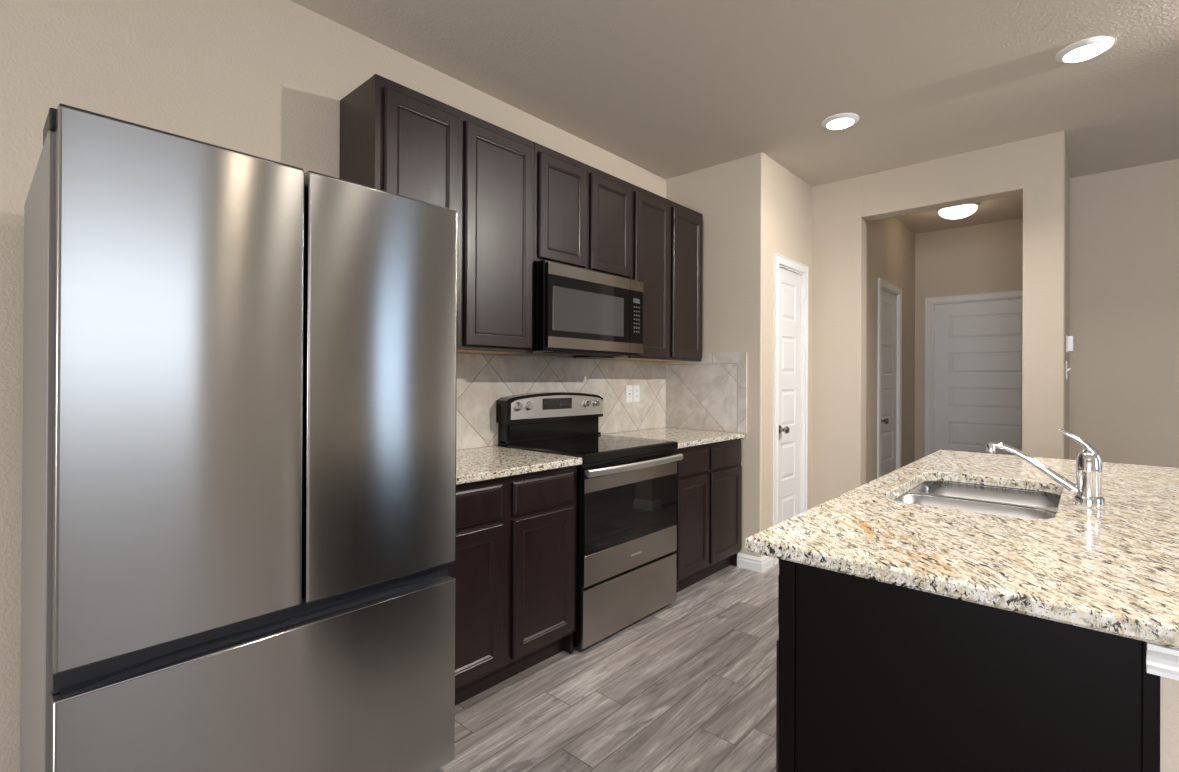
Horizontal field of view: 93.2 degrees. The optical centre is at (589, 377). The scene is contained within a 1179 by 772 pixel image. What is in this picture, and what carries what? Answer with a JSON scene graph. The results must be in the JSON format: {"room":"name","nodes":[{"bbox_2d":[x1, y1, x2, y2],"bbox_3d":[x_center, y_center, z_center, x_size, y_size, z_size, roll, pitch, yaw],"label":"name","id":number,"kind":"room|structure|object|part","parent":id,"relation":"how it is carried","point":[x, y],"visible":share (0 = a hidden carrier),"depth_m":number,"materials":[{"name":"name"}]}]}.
{"room":"kitchen","nodes":[
{"label":"kitchen","id":0,"kind":"room"},
{"bbox_2d":[0,0,665,771],"bbox_3d":[-1.998,-0.121,1.361,0.100,2.735,7.549,0,0,42],"label":"wall","id":1,"kind":"structure","parent":0,"point":[267,79],"depth_m":1.89,"materials":[{"name":"beige paint"}]},
{"bbox_2d":[339,74,533,353],"bbox_3d":[-0.654,-0.640,2.531,0.328,1.040,0.819,0,0,42],"label":"upper cabinet","id":2,"kind":"object","parent":1,"relation":"attached to","point":[396,138],"visible":0.7,"depth_m":2.43,"materials":[{"name":"brown wood"}]},
{"bbox_3d":[-0.680,-0.629,2.272,0.020,0.980,0.336,0,0,42],"label":"door","id":3,"kind":"part","parent":2,"relation":"part of","materials":[{"name":"brown wood"}]},
{"bbox_3d":[-0.672,-0.128,2.543,0.288,0.010,0.818,0,0,42],"label":"panel","id":4,"kind":"part","parent":2,"relation":"part of","materials":[{"name":"brown wood"}]},
{"bbox_3d":[-0.412,-0.627,2.570,0.020,0.980,0.389,0,0,42],"label":"door","id":5,"kind":"part","parent":2,"relation":"part of","materials":[{"name":"brown wood"}]},
{"bbox_2d":[456,353,665,449],"bbox_3d":[-0.242,0.124,3.231,0.010,0.480,2.416,0,0,42],"label":"backsplash","id":6,"kind":"structure","parent":1,"relation":"attached to","point":[482,379],"depth_m":3.25,"materials":[{"name":"tile"}]},
{"bbox_2d":[534,142,630,278],"bbox_3d":[-0.119,-0.864,3.125,0.328,0.584,0.777,0,0,42],"label":"upper cabinet","id":7,"kind":"object","parent":1,"relation":"attached to","point":[582,211],"visible":0.77,"depth_m":2.96,"materials":[{"name":"brown wood"}]},
{"bbox_3d":[-0.135,-0.851,2.876,0.020,0.526,0.338,0,0,42],"label":"door","id":8,"kind":"part","parent":7,"relation":"part of","materials":[{"name":"brown wood"}]},
{"bbox_2d":[513,260,643,358],"bbox_3d":[-0.088,-0.342,3.095,0.395,0.452,0.766,0,0,42],"label":"microwave oven","id":9,"kind":"object","parent":7,"relation":"attached to","point":[578,312],"visible":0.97,"depth_m":2.88,"materials":[{"name":"silver metal"}]},
{"bbox_3d":[0.006,-0.348,2.925,0.023,0.413,0.639,0,0,42],"label":"microwave door","id":10,"kind":"part","parent":9,"relation":"part of","materials":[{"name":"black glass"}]},
{"bbox_3d":[0.263,-0.346,3.211,0.023,0.413,0.124,0,0,42],"label":"control panel","id":11,"kind":"part","parent":9,"relation":"part of","materials":[{"name":"black glass"}]},
{"bbox_3d":[0.124,-0.849,3.165,0.020,0.526,0.350,0,0,42],"label":"door","id":12,"kind":"part","parent":7,"relation":"part of","materials":[{"name":"brown wood"}]},
{"bbox_2d":[626,385,632,402],"bbox_3d":[0.272,0.114,3.788,0.008,0.116,0.072,0,0,42],"label":"power outlet","id":13,"kind":"object","parent":1,"relation":"attached to","point":[629,388],"visible":1,"depth_m":3.78,"materials":[{"name":"white plastic"}]},
{"bbox_2d":[628,389,630,398],"bbox_3d":[0.274,0.114,3.786,0.002,0.066,0.033,0,0,42],"label":"socket","id":14,"kind":"object","parent":13,"relation":"attached to","point":[629,390],"depth_m":3.78,"materials":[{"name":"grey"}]},
{"bbox_2d":[633,385,639,401],"bbox_3d":[0.325,0.115,3.848,0.007,0.116,0.072,0,0,42],"label":"power outlet","id":15,"kind":"object","parent":1,"relation":"attached to","point":[636,388],"visible":1,"depth_m":3.84,"materials":[{"name":"white plastic"}]},
{"bbox_2d":[602,184,702,361],"bbox_3d":[0.415,-0.632,3.719,0.328,1.040,0.819,0,0,42],"label":"upper cabinet","id":16,"kind":"object","parent":1,"relation":"attached to","point":[667,235],"visible":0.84,"depth_m":3.58,"materials":[{"name":"brown wood"}]},
{"bbox_3d":[0.397,-0.119,3.731,0.288,0.010,0.818,0,0,42],"label":"panel","id":17,"kind":"part","parent":16,"relation":"part of","materials":[{"name":"brown wood"}]},
{"bbox_3d":[0.392,-0.620,3.463,0.020,0.980,0.362,0,0,42],"label":"door","id":18,"kind":"part","parent":16,"relation":"part of","materials":[{"name":"brown wood"}]},
{"bbox_3d":[0.662,-0.618,3.763,0.020,0.980,0.364,0,0,42],"label":"door","id":19,"kind":"part","parent":16,"relation":"part of","materials":[{"name":"brown wood"}]},
{"bbox_2d":[434,559,778,771],"bbox_3d":[1.320,1.290,0.417,6.300,0.060,10.800,0,0,42],"label":"floor","id":20,"kind":"structure","parent":0,"point":[689,685],"depth_m":2.17,"materials":[{"name":"grey wood"}]},
{"bbox_2d":[20,103,457,771],"bbox_3d":[-1.025,0.359,1.673,0.812,1.786,0.918,0,0,42],"label":"refrigerator","id":21,"kind":"object","parent":20,"relation":"on","point":[240,368],"visible":1,"depth_m":1.31,"materials":[{"name":"grey metal"}]},
{"bbox_3d":[-0.893,0.024,1.255,0.059,1.094,0.451,0,0,42],"label":"fridge door","id":22,"kind":"part","parent":21,"relation":"part of","materials":[{"name":"metal"}]},
{"bbox_3d":[-0.745,0.910,1.423,0.059,0.566,0.908,0,0,42],"label":"freezer drawer","id":23,"kind":"part","parent":21,"relation":"part of","materials":[{"name":"metal"}]},
{"bbox_3d":[-0.586,0.027,1.597,0.059,1.094,0.447,0,0,42],"label":"fridge door","id":24,"kind":"part","parent":21,"relation":"part of","materials":[{"name":"metal"}]},
{"bbox_2d":[448,465,576,705],"bbox_3d":[-0.546,0.824,2.423,0.618,0.864,0.816,0,0,42],"label":"base cabinet","id":25,"kind":"object","parent":20,"relation":"on","point":[513,570],"visible":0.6,"depth_m":2.25,"materials":[{"name":"brown wood"}]},
{"bbox_3d":[-0.462,0.854,2.070,0.020,0.559,0.348,0,0,42],"label":"door","id":26,"kind":"part","parent":25,"relation":"part of","materials":[{"name":"brown wood"}]},
{"bbox_3d":[-0.460,0.490,2.071,0.020,0.133,0.348,0,0,42],"label":"drawer","id":27,"kind":"part","parent":25,"relation":"part of","materials":[{"name":"brown wood"}]},
{"bbox_2d":[456,446,581,484],"bbox_3d":[-0.539,0.376,2.421,0.630,0.030,0.822,0,0,42],"label":"countertop","id":28,"kind":"structure","parent":25,"relation":"on","point":[483,463],"depth_m":2.39,"materials":[{"name":"stone"}]},
{"bbox_3d":[-0.188,0.492,2.373,0.020,0.133,0.355,0,0,42],"label":"drawer","id":29,"kind":"part","parent":25,"relation":"part of","materials":[{"name":"brown wood"}]},
{"bbox_3d":[-0.190,0.857,2.372,0.020,0.559,0.355,0,0,42],"label":"door","id":30,"kind":"part","parent":25,"relation":"part of","materials":[{"name":"brown wood"}]},
{"bbox_2d":[496,392,682,648],"bbox_3d":[0.015,0.674,2.993,0.689,1.172,0.768,0,0,42],"label":"electric range","id":31,"kind":"object","parent":20,"relation":"on","point":[626,559],"visible":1,"depth_m":2.82,"materials":[{"name":"silver metal"}]},
{"bbox_3d":[-0.366,0.154,2.918,0.025,0.046,0.046,0,0,42],"label":"control knob","id":32,"kind":"part","parent":31,"relation":"part of","materials":[{"name":"silver metal"}]},
{"bbox_3d":[-0.317,0.154,2.973,0.025,0.046,0.046,0,0,42],"label":"control knob","id":33,"kind":"part","parent":31,"relation":"part of","materials":[{"name":"silver metal"}]},
{"bbox_3d":[-0.012,0.156,3.311,0.025,0.046,0.046,0,0,42],"label":"control knob","id":34,"kind":"part","parent":31,"relation":"part of","materials":[{"name":"silver metal"}]},
{"bbox_2d":[507,435,677,462],"bbox_3d":[0.031,0.372,2.980,0.552,0.041,0.762,0,0,42],"label":"cooktop","id":35,"kind":"object","parent":31,"relation":"in","point":[591,448],"depth_m":2.88,"materials":[{"name":"black glass"}]},
{"bbox_3d":[0.041,0.157,3.371,0.025,0.046,0.046,0,0,42],"label":"control knob","id":36,"kind":"part","parent":31,"relation":"part of","materials":[{"name":"silver metal"}]},
{"bbox_3d":[0.211,0.810,2.815,0.018,0.822,0.756,0,0,42],"label":"frame","id":37,"kind":"part","parent":31,"relation":"part of","materials":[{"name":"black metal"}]},
{"bbox_3d":[0.221,1.101,2.801,0.016,0.261,0.762,0,0,42],"label":"storage drawer","id":38,"kind":"part","parent":31,"relation":"part of","materials":[{"name":"metal"}]},
{"bbox_3d":[0.224,0.684,2.804,0.014,0.542,0.756,0,0,42],"label":"oven door","id":39,"kind":"part","parent":31,"relation":"part of","materials":[{"name":"black glass"}]},
{"bbox_3d":[0.251,0.436,2.781,0.056,0.033,0.768,0,0,42],"label":"oven handle","id":40,"kind":"part","parent":31,"relation":"part of","materials":[{"name":"metal"}]},
{"bbox_2d":[674,438,740,592],"bbox_3d":[0.523,0.833,3.611,0.618,0.864,0.818,0,0,42],"label":"base cabinet","id":41,"kind":"object","parent":20,"relation":"on","point":[708,502],"visible":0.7,"depth_m":3.38,"materials":[{"name":"brown wood"}]},
{"bbox_2d":[601,427,744,448],"bbox_3d":[0.524,0.385,3.603,0.630,0.030,0.814,0,0,42],"label":"countertop","id":42,"kind":"structure","parent":41,"relation":"on","point":[684,437],"depth_m":3.54,"materials":[{"name":"stone"}]},
{"bbox_3d":[0.607,0.863,3.258,0.020,0.559,0.341,0,0,42],"label":"door","id":43,"kind":"part","parent":41,"relation":"part of","materials":[{"name":"brown wood"}]},
{"bbox_3d":[0.609,0.499,3.259,0.020,0.133,0.341,0,0,42],"label":"drawer","id":44,"kind":"part","parent":41,"relation":"part of","materials":[{"name":"brown wood"}]},
{"bbox_3d":[0.872,0.865,3.552,0.020,0.559,0.384,0,0,42],"label":"door","id":45,"kind":"part","parent":41,"relation":"part of","materials":[{"name":"brown wood"}]},
{"bbox_3d":[0.874,0.501,3.553,0.020,0.133,0.384,0,0,42],"label":"drawer","id":46,"kind":"part","parent":41,"relation":"part of","materials":[{"name":"brown wood"}]},
{"bbox_2d":[776,481,1158,771],"bbox_3d":[1.264,0.823,1.736,0.588,0.881,1.999,0,0,42],"label":"base cabinet","id":47,"kind":"object","parent":20,"relation":"on","point":[872,675],"visible":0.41,"depth_m":0.98,"materials":[{"name":"brown wood"}]},
{"bbox_3d":[0.505,0.857,1.318,0.020,0.559,0.270,0,0,42],"label":"door","id":48,"kind":"part","parent":47,"relation":"part of","materials":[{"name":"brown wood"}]},
{"bbox_3d":[0.507,0.493,1.319,0.020,0.133,0.270,0,0,42],"label":"drawer","id":49,"kind":"part","parent":47,"relation":"part of","materials":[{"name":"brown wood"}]},
{"bbox_2d":[745,450,1178,648],"bbox_3d":[1.419,0.366,1.605,1.065,0.032,2.059,0,0,42],"label":"countertop","id":50,"kind":"structure","parent":47,"relation":"on","point":[1114,569],"depth_m":1.16,"materials":[{"name":"stone"}]},
{"bbox_2d":[894,481,1060,518],"bbox_3d":[1.192,0.481,1.714,0.443,0.197,0.737,0,0,42],"label":"sink","id":51,"kind":"object","parent":50,"relation":"in","point":[1010,502],"visible":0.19,"depth_m":1.85,"materials":[{"name":"grey metal"}]},
{"bbox_3d":[1.081,0.481,1.590,0.401,0.196,0.358,0,0,42],"label":"bowl","id":52,"kind":"part","parent":51,"relation":"part of","materials":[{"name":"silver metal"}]},
{"bbox_2d":[986,429,1104,509],"bbox_3d":[1.269,0.245,1.561,0.258,0.206,0.065,0,0,42],"label":"kitchen faucet","id":53,"kind":"object","parent":50,"relation":"on","point":[1087,490],"visible":1,"depth_m":1.49,"materials":[{"name":"silver metal"}]},
{"bbox_3d":[1.257,0.257,1.571,0.213,0.134,0.025,0,0,42],"label":"spout","id":54,"kind":"part","parent":53,"relation":"part of","materials":[{"name":"silver metal"}]},
{"bbox_3d":[1.328,0.192,1.508,0.091,0.099,0.032,0,0,42],"label":"lever","id":55,"kind":"part","parent":53,"relation":"part of","materials":[{"name":"silver metal"}]},
{"bbox_2d":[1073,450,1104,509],"bbox_3d":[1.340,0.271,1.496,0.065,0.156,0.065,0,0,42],"label":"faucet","id":56,"kind":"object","parent":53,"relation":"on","point":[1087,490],"depth_m":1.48,"materials":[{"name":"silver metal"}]},
{"bbox_2d":[666,153,768,557],"bbox_3d":[0.839,-0.100,3.953,0.849,2.735,0.100,0,0,42],"label":"wall","id":57,"kind":"structure","parent":0,"point":[732,197],"depth_m":3.72,"materials":[{"name":"beige paint"}]},
{"bbox_2d":[666,352,746,432],"bbox_3d":[0.804,0.102,3.908,0.639,0.538,0.010,0,0,42],"label":"backsplash","id":58,"kind":"structure","parent":57,"relation":"attached to","point":[710,394],"depth_m":3.88,"materials":[{"name":"tile"}]},
{"bbox_2d":[737,553,772,572],"bbox_3d":[1.102,1.222,3.742,0.198,0.092,0.180,0,0,42],"label":"baseboard","id":59,"kind":"structure","parent":57,"relation":"attached to","point":[745,561],"depth_m":3.67,"materials":[{"name":"white paint"}]},
{"bbox_2d":[290,0,1178,233],"bbox_3d":[1.334,-1.515,0.425,6.300,0.080,10.800,0,0,42],"label":"ceiling","id":60,"kind":"structure","parent":0,"point":[667,88],"depth_m":2.69,"materials":[{"name":"beige paint"}]},
{"bbox_2d":[822,113,858,129],"bbox_3d":[1.436,-1.458,3.191,0.196,0.017,0.196,0,0,42],"label":"recessed light","id":61,"kind":"object","parent":60,"relation":"in","point":[843,120],"visible":1,"depth_m":3.16,"materials":[{"name":"white paint"}]},
{"bbox_2d":[937,202,978,218],"bbox_3d":[3.138,-1.404,4.747,0.294,0.098,0.294,0,0,42],"label":"dome light","id":62,"kind":"object","parent":60,"relation":"attached to","point":[961,211],"visible":0.91,"depth_m":4.67,"materials":[{"name":"white glass"}]},
{"bbox_2d":[1055,36,1113,62],"bbox_3d":[2.212,-1.456,2.493,0.196,0.017,0.196,0,0,42],"label":"recessed light","id":63,"kind":"object","parent":60,"relation":"in","point":[1086,49],"visible":1,"depth_m":2.47,"materials":[{"name":"white paint"}]},
{"bbox_2d":[767,157,811,527],"bbox_3d":[1.407,-0.097,4.032,0.110,2.735,0.777,0,0,42],"label":"wall","id":64,"kind":"structure","parent":0,"point":[790,197],"depth_m":3.94,"materials":[{"name":"beige paint"}]},
{"bbox_2d":[773,253,807,564],"bbox_3d":[1.415,0.218,3.998,0.159,2.105,0.580,0,0,42],"label":"door","id":65,"kind":"structure","parent":64,"relation":"in","point":[790,319],"depth_m":4.00,"materials":[{"name":"white paint"}]},
{"bbox_3d":[1.345,0.365,3.852,0.066,0.062,0.062,0,0,42],"label":"knob","id":66,"kind":"part","parent":65,"relation":"part of","materials":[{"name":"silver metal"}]},
{"bbox_2d":[866,217,914,482],"bbox_3d":[2.612,-0.088,4.959,0.100,2.735,1.934,0,0,42],"label":"wall","id":67,"kind":"structure","parent":0,"point":[890,244],"depth_m":5.00,"materials":[{"name":"beige paint"}]},
{"bbox_2d":[877,278,901,477],"bbox_3d":[2.630,0.227,4.943,0.159,2.105,0.740,0,0,42],"label":"door","id":68,"kind":"structure","parent":67,"relation":"in","point":[889,347],"depth_m":4.98,"materials":[{"name":"white paint"}]},
{"bbox_3d":[2.507,0.373,4.737,0.066,0.062,0.062,0,0,42],"label":"knob","id":69,"kind":"part","parent":68,"relation":"part of","materials":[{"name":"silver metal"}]},
{"bbox_2d":[811,140,1022,507],"bbox_3d":[2.191,-0.093,3.943,1.394,2.735,0.140,0,0,42],"label":"wall","id":70,"kind":"structure","parent":0,"point":[841,210],"depth_m":4.10,"materials":[{"name":"beige paint"}]},
{"bbox_2d":[915,218,1022,460],"bbox_3d":[3.768,-0.082,5.287,1.380,2.735,0.100,0,0,42],"label":"wall","id":71,"kind":"structure","parent":0,"point":[987,257],"depth_m":5.40,"materials":[{"name":"beige paint"}]},
{"bbox_2d":[925,290,1022,455],"bbox_3d":[3.759,0.247,5.285,0.984,2.077,0.122,0,0,42],"label":"door","id":72,"kind":"structure","parent":71,"relation":"in","point":[974,342],"depth_m":5.32,"materials":[{"name":"white paint"}]},
{"bbox_2d":[1022,131,1065,458],"bbox_3d":[2.781,-0.092,3.412,0.196,2.735,0.140,0,0,42],"label":"wall column","id":73,"kind":"structure","parent":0,"point":[1044,157],"depth_m":3.36,"materials":[{"name":"beige paint"}]},
{"bbox_2d":[1065,146,1069,459],"bbox_3d":[3.500,-0.086,4.160,0.129,2.735,1.934,0,0,42],"label":"wall","id":74,"kind":"structure","parent":0,"point":[1067,228],"depth_m":3.69,"materials":[{"name":"beige paint"}]},
{"bbox_2d":[1066,361,1069,378],"bbox_3d":[3.038,-0.043,3.535,0.020,0.116,0.116,0,0,42],"label":"light switch","id":75,"kind":"object","parent":74,"relation":"attached to","point":[1067,369],"visible":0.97,"depth_m":3.51,"materials":[{"name":"white plastic"}]},
{"bbox_3d":[3.033,-0.043,3.540,0.005,0.116,0.116,0,0,42],"label":"plate","id":76,"kind":"part","parent":75,"relation":"part of","materials":[{"name":"white plastic"}]},
{"bbox_2d":[1066,335,1073,352],"bbox_3d":[3.085,-0.212,3.575,0.034,0.110,0.116,0,0,42],"label":"thermostat","id":77,"kind":"object","parent":74,"relation":"attached to","point":[1069,339],"visible":0.99,"depth_m":3.54,"materials":[{"name":"white plastic"}]},
{"bbox_2d":[1069,159,1178,467],"bbox_3d":[4.979,-0.083,2.814,3.871,2.735,0.100,0,0,42],"label":"wall","id":78,"kind":"structure","parent":0,"point":[1124,325],"depth_m":3.87,"materials":[{"name":"beige paint"}]},
{"bbox_2d":[1158,676,1178,771],"bbox_3d":[1.537,0.825,1.494,0.139,0.878,1.994,0,0,42],"label":"wall","id":79,"kind":"structure","parent":0,"point":[1168,754],"depth_m":0.80,"materials":[{"name":"beige paint"}]},
{"bbox_2d":[1146,642,1178,680],"bbox_3d":[1.535,0.405,1.478,0.185,0.046,2.025,0,0,42],"label":"trim","id":80,"kind":"structure","parent":79,"relation":"attached to","point":[1161,660],"depth_m":0.79,"materials":[{"name":"white paint"}]}
]}

